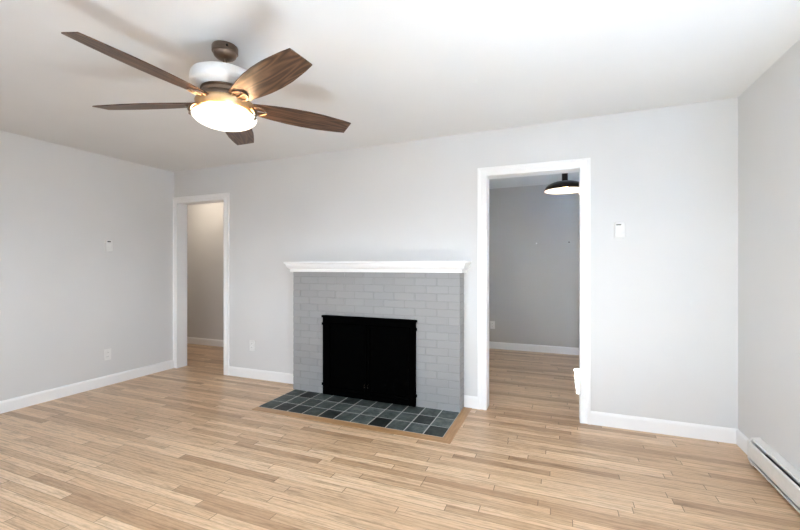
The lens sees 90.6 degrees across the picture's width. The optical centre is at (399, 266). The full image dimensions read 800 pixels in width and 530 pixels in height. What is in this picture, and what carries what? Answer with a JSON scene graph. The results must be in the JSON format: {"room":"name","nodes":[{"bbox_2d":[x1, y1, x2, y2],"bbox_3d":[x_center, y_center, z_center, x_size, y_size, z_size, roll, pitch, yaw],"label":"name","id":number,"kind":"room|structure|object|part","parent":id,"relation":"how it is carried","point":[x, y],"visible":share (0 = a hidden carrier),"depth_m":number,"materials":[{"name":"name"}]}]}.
{"room":"living room","nodes":[
{"label":"living room","id":0,"kind":"room"},
{"bbox_2d":[0,130,173,400],"bbox_3d":[-3.645,-0.003,3.066,0.120,2.540,4.100,0,0,22],"label":"wall","id":1,"kind":"structure","parent":0,"point":[65,299],"depth_m":3.94,"materials":[{"name":"grey paint"}]},
{"bbox_2d":[0,360,173,413],"bbox_3d":[-3.563,1.214,3.089,0.015,0.105,3.964,0,0,22],"label":"baseboard","id":2,"kind":"structure","parent":1,"relation":"attached to","point":[15,403],"depth_m":3.96,"materials":[{"name":"white paint"}]},
{"bbox_2d":[104,348,110,360],"bbox_3d":[-3.112,0.940,4.212,0.009,0.118,0.072,0,0,22],"label":"wall outlet","id":3,"kind":"object","parent":1,"relation":"attached to","point":[107,352],"visible":1,"depth_m":4.21,"materials":[{"name":"white plastic"}]},
{"bbox_2d":[105,240,112,251],"bbox_3d":[-3.101,-0.220,4.215,0.028,0.125,0.072,0,0,22],"label":"thermostat","id":4,"kind":"object","parent":1,"relation":"attached to","point":[108,243],"visible":1,"depth_m":4.21,"materials":[{"name":"white plastic"}]},
{"bbox_2d":[187,202,223,339],"bbox_3d":[-2.571,-0.003,6.202,3.780,2.540,0.120,0,0,22],"label":"wall","id":5,"kind":"structure","parent":0,"point":[205,222],"depth_m":6.36,"materials":[{"name":"paint"}]},
{"bbox_2d":[187,337,223,346],"bbox_3d":[-2.550,1.214,6.121,3.680,0.105,0.015,0,0,22],"label":"baseboard","id":6,"kind":"structure","parent":5,"relation":"attached to","point":[190,340],"depth_m":6.34,"materials":[{"name":"white paint"}]},
{"bbox_2d":[0,0,799,188],"bbox_3d":[-1.383,-1.266,3.650,7.898,0.214,6.880,0,0,22],"label":"ceiling","id":7,"kind":"structure","parent":0,"point":[397,71],"depth_m":2.31,"materials":[{"name":"white paint"}]},
{"bbox_2d":[61,32,350,144],"bbox_3d":[-0.970,-0.968,2.099,1.395,0.440,1.339,0,0,22],"label":"ceiling fan","id":8,"kind":"object","parent":7,"relation":"hanging from","point":[224,91],"visible":1,"depth_m":2.02,"materials":[{"name":"brown wood"}]},
{"bbox_3d":[-1.121,-0.880,1.764,0.160,0.042,0.600,0,0,25],"label":"blade","id":9,"kind":"part","parent":8,"relation":"part of","materials":[{"name":"brown wood"}]},
{"bbox_3d":[-1.365,-0.880,2.177,0.600,0.042,0.160,0,0,5],"label":"blade","id":10,"kind":"part","parent":8,"relation":"part of","materials":[{"name":"brown wood"}]},
{"bbox_3d":[-0.948,-0.782,2.144,0.326,0.068,0.326,0,0,22],"label":"lamp shade","id":11,"kind":"part","parent":8,"relation":"part of","materials":[{"name":"white glass"}]},
{"bbox_3d":[-1.042,-0.880,2.551,0.160,0.042,0.600,0,0,-13],"label":"blade","id":12,"kind":"part","parent":8,"relation":"part of","materials":[{"name":"brown wood"}]},
{"bbox_3d":[-0.637,-0.880,1.864,0.600,0.042,0.160,0,0,42],"label":"blade","id":13,"kind":"part","parent":8,"relation":"part of","materials":[{"name":"brown wood"}]},
{"bbox_3d":[-0.591,-0.880,2.362,0.600,0.042,0.160,0,0,-31],"label":"blade","id":14,"kind":"part","parent":8,"relation":"part of","materials":[{"name":"brown wood"}]},
{"bbox_2d":[544,173,578,193],"bbox_3d":[1.778,-1.006,4.270,0.417,0.382,0.417,0,0,22],"label":"pendant lamp","id":15,"kind":"object","parent":7,"relation":"hanging from","point":[566,186],"visible":0.77,"depth_m":4.24,"materials":[{"name":"black metal"}]},
{"bbox_3d":[1.778,-0.865,4.270,0.417,0.099,0.417,0,0,22],"label":"lamp shade","id":16,"kind":"part","parent":15,"relation":"part of","materials":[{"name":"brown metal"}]},
{"bbox_3d":[1.778,-1.038,4.270,0.072,0.261,0.072,0,0,22],"label":"stem","id":17,"kind":"part","parent":15,"relation":"part of","materials":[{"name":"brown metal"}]},
{"bbox_2d":[0,343,799,529],"bbox_3d":[-1.383,1.327,3.650,7.898,0.120,6.880,0,0,22],"label":"floor","id":18,"kind":"structure","parent":0,"point":[186,447],"depth_m":2.48,"materials":[{"name":"brown wood"}]},
{"bbox_2d":[252,407,449,443],"bbox_3d":[-0.462,1.265,3.193,1.796,0.003,0.074,0,0,22],"label":"trim","id":19,"kind":"structure","parent":18,"relation":"on","point":[310,417],"depth_m":3.14,"materials":[{"name":"brown wood"}]},
{"bbox_2d":[258,261,471,436],"bbox_3d":[-0.362,0.611,3.572,1.881,1.312,0.700,0,0,22],"label":"fireplace","id":20,"kind":"object","parent":18,"relation":"on","point":[430,293],"visible":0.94,"depth_m":3.57,"materials":[{"name":"grey brick"}]},
{"bbox_2d":[321,315,416,406],"bbox_3d":[-0.313,0.871,3.724,1.000,0.778,0.049,0,0,22],"label":"fireplace screen","id":21,"kind":"object","parent":20,"relation":"on","point":[365,358],"visible":1,"depth_m":3.71,"materials":[{"name":"black metal"}]},
{"bbox_3d":[-0.512,0.883,3.813,0.430,0.651,0.026,0,0,22],"label":"door","id":22,"kind":"part","parent":21,"relation":"part of","materials":[{"name":"black metal"}]},
{"bbox_3d":[-0.310,0.493,3.732,0.994,0.023,0.032,0,0,22],"label":"rail","id":23,"kind":"part","parent":21,"relation":"part of","materials":[{"name":"black metal"}]},
{"bbox_3d":[-0.108,0.883,3.649,0.430,0.651,0.026,0,0,22],"label":"door","id":24,"kind":"part","parent":21,"relation":"part of","materials":[{"name":"black metal"}]},
{"bbox_2d":[284,261,471,272],"bbox_3d":[-0.274,0.006,3.790,1.881,0.102,0.228,0,0,22],"label":"mantel shelf","id":25,"kind":"object","parent":20,"relation":"attached to","point":[343,266],"depth_m":3.66,"materials":[{"name":"white paint"}]},
{"bbox_2d":[443,407,471,442],"bbox_3d":[0.466,1.265,3.188,0.074,0.003,0.759,0,0,22],"label":"trim","id":26,"kind":"structure","parent":18,"relation":"on","point":[452,431],"depth_m":3.16,"materials":[{"name":"brown wood"}]},
{"bbox_2d":[174,97,737,428],"bbox_3d":[-1.168,-0.003,4.340,7.778,2.540,0.120,0,0,22],"label":"wall","id":27,"kind":"structure","parent":0,"point":[664,294],"depth_m":3.16,"materials":[{"name":"grey paint"}]},
{"bbox_2d":[173,193,229,374],"bbox_3d":[-2.379,0.207,4.830,0.900,2.120,0.162,0,0,22],"label":"door frame","id":28,"kind":"structure","parent":27,"relation":"in","point":[180,204],"depth_m":4.92,"materials":[{"name":"white paint"}]},
{"bbox_3d":[-2.353,0.207,4.895,0.900,2.120,0.021,0,0,22],"label":"casing","id":29,"kind":"part","parent":28,"relation":"part of","materials":[{"name":"white paint"}]},
{"bbox_2d":[249,340,254,350],"bbox_3d":[-1.675,0.899,4.475,0.072,0.118,0.009,0,0,22],"label":"wall outlet","id":30,"kind":"object","parent":27,"relation":"attached to","point":[251,342],"visible":1,"depth_m":4.47,"materials":[{"name":"white plastic"}]},
{"bbox_2d":[229,366,293,383],"bbox_3d":[-1.516,1.214,4.408,1.017,0.105,0.015,0,0,22],"label":"baseboard","id":31,"kind":"structure","parent":27,"relation":"attached to","point":[281,377],"depth_m":4.41,"materials":[{"name":"white paint"}]},
{"bbox_2d":[464,395,476,408],"bbox_3d":[0.634,1.214,3.538,0.123,0.105,0.015,0,0,22],"label":"baseboard","id":32,"kind":"structure","parent":27,"relation":"attached to","point":[469,401],"depth_m":3.53,"materials":[{"name":"white paint"}]},
{"bbox_2d":[477,158,590,424],"bbox_3d":[1.135,0.200,3.408,0.904,2.135,0.162,0,0,22],"label":"door frame","id":33,"kind":"structure","parent":27,"relation":"in","point":[583,165],"depth_m":3.32,"materials":[{"name":"white paint"}]},
{"bbox_2d":[614,222,624,237],"bbox_3d":[1.717,-0.283,3.092,0.077,0.125,0.029,0,0,22],"label":"thermostat","id":34,"kind":"object","parent":27,"relation":"attached to","point":[619,227],"visible":1,"depth_m":3.08,"materials":[{"name":"white plastic"}]},
{"bbox_2d":[591,411,748,453],"bbox_3d":[1.910,1.214,2.849,0.952,0.105,0.335,0,0,22],"label":"baseboard","id":35,"kind":"structure","parent":27,"relation":"attached to","point":[667,427],"depth_m":2.96,"materials":[{"name":"white paint"}]},
{"bbox_2d":[489,184,578,347],"bbox_3d":[1.637,-0.003,6.074,3.878,2.540,0.120,0,0,22],"label":"wall","id":36,"kind":"structure","parent":0,"point":[534,288],"depth_m":5.87,"materials":[{"name":"grey paint"}]},
{"bbox_2d":[490,321,494,328],"bbox_3d":[1.424,0.904,6.091,0.072,0.118,0.009,0,0,22],"label":"wall outlet","id":37,"kind":"object","parent":36,"relation":"attached to","point":[492,323],"visible":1,"depth_m":6.09,"materials":[{"name":"white plastic"}]},
{"bbox_2d":[489,341,578,354],"bbox_3d":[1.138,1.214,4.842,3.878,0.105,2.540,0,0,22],"label":"baseboard","id":38,"kind":"structure","parent":36,"relation":"attached to","point":[493,345],"depth_m":5.85,"materials":[{"name":"white paint"}]},
{"bbox_2d":[738,39,799,471],"bbox_3d":[2.222,-0.003,2.191,0.120,2.540,6.880,0,0,22],"label":"wall","id":39,"kind":"structure","parent":0,"point":[769,109],"depth_m":2.38,"materials":[{"name":"grey paint"}]},
{"bbox_2d":[747,437,799,512],"bbox_3d":[1.889,1.177,1.615,0.064,0.180,1.962,0,0,22],"label":"baseboard heater","id":40,"kind":"object","parent":39,"relation":"attached to","point":[777,470],"visible":1,"depth_m":2.24,"materials":[{"name":"metal"}]},
{"bbox_3d":[1.898,1.168,1.612,0.045,0.158,1.922,0,0,22],"label":"panel","id":41,"kind":"part","parent":40,"relation":"part of","materials":[{"name":"metal"}]}
]}

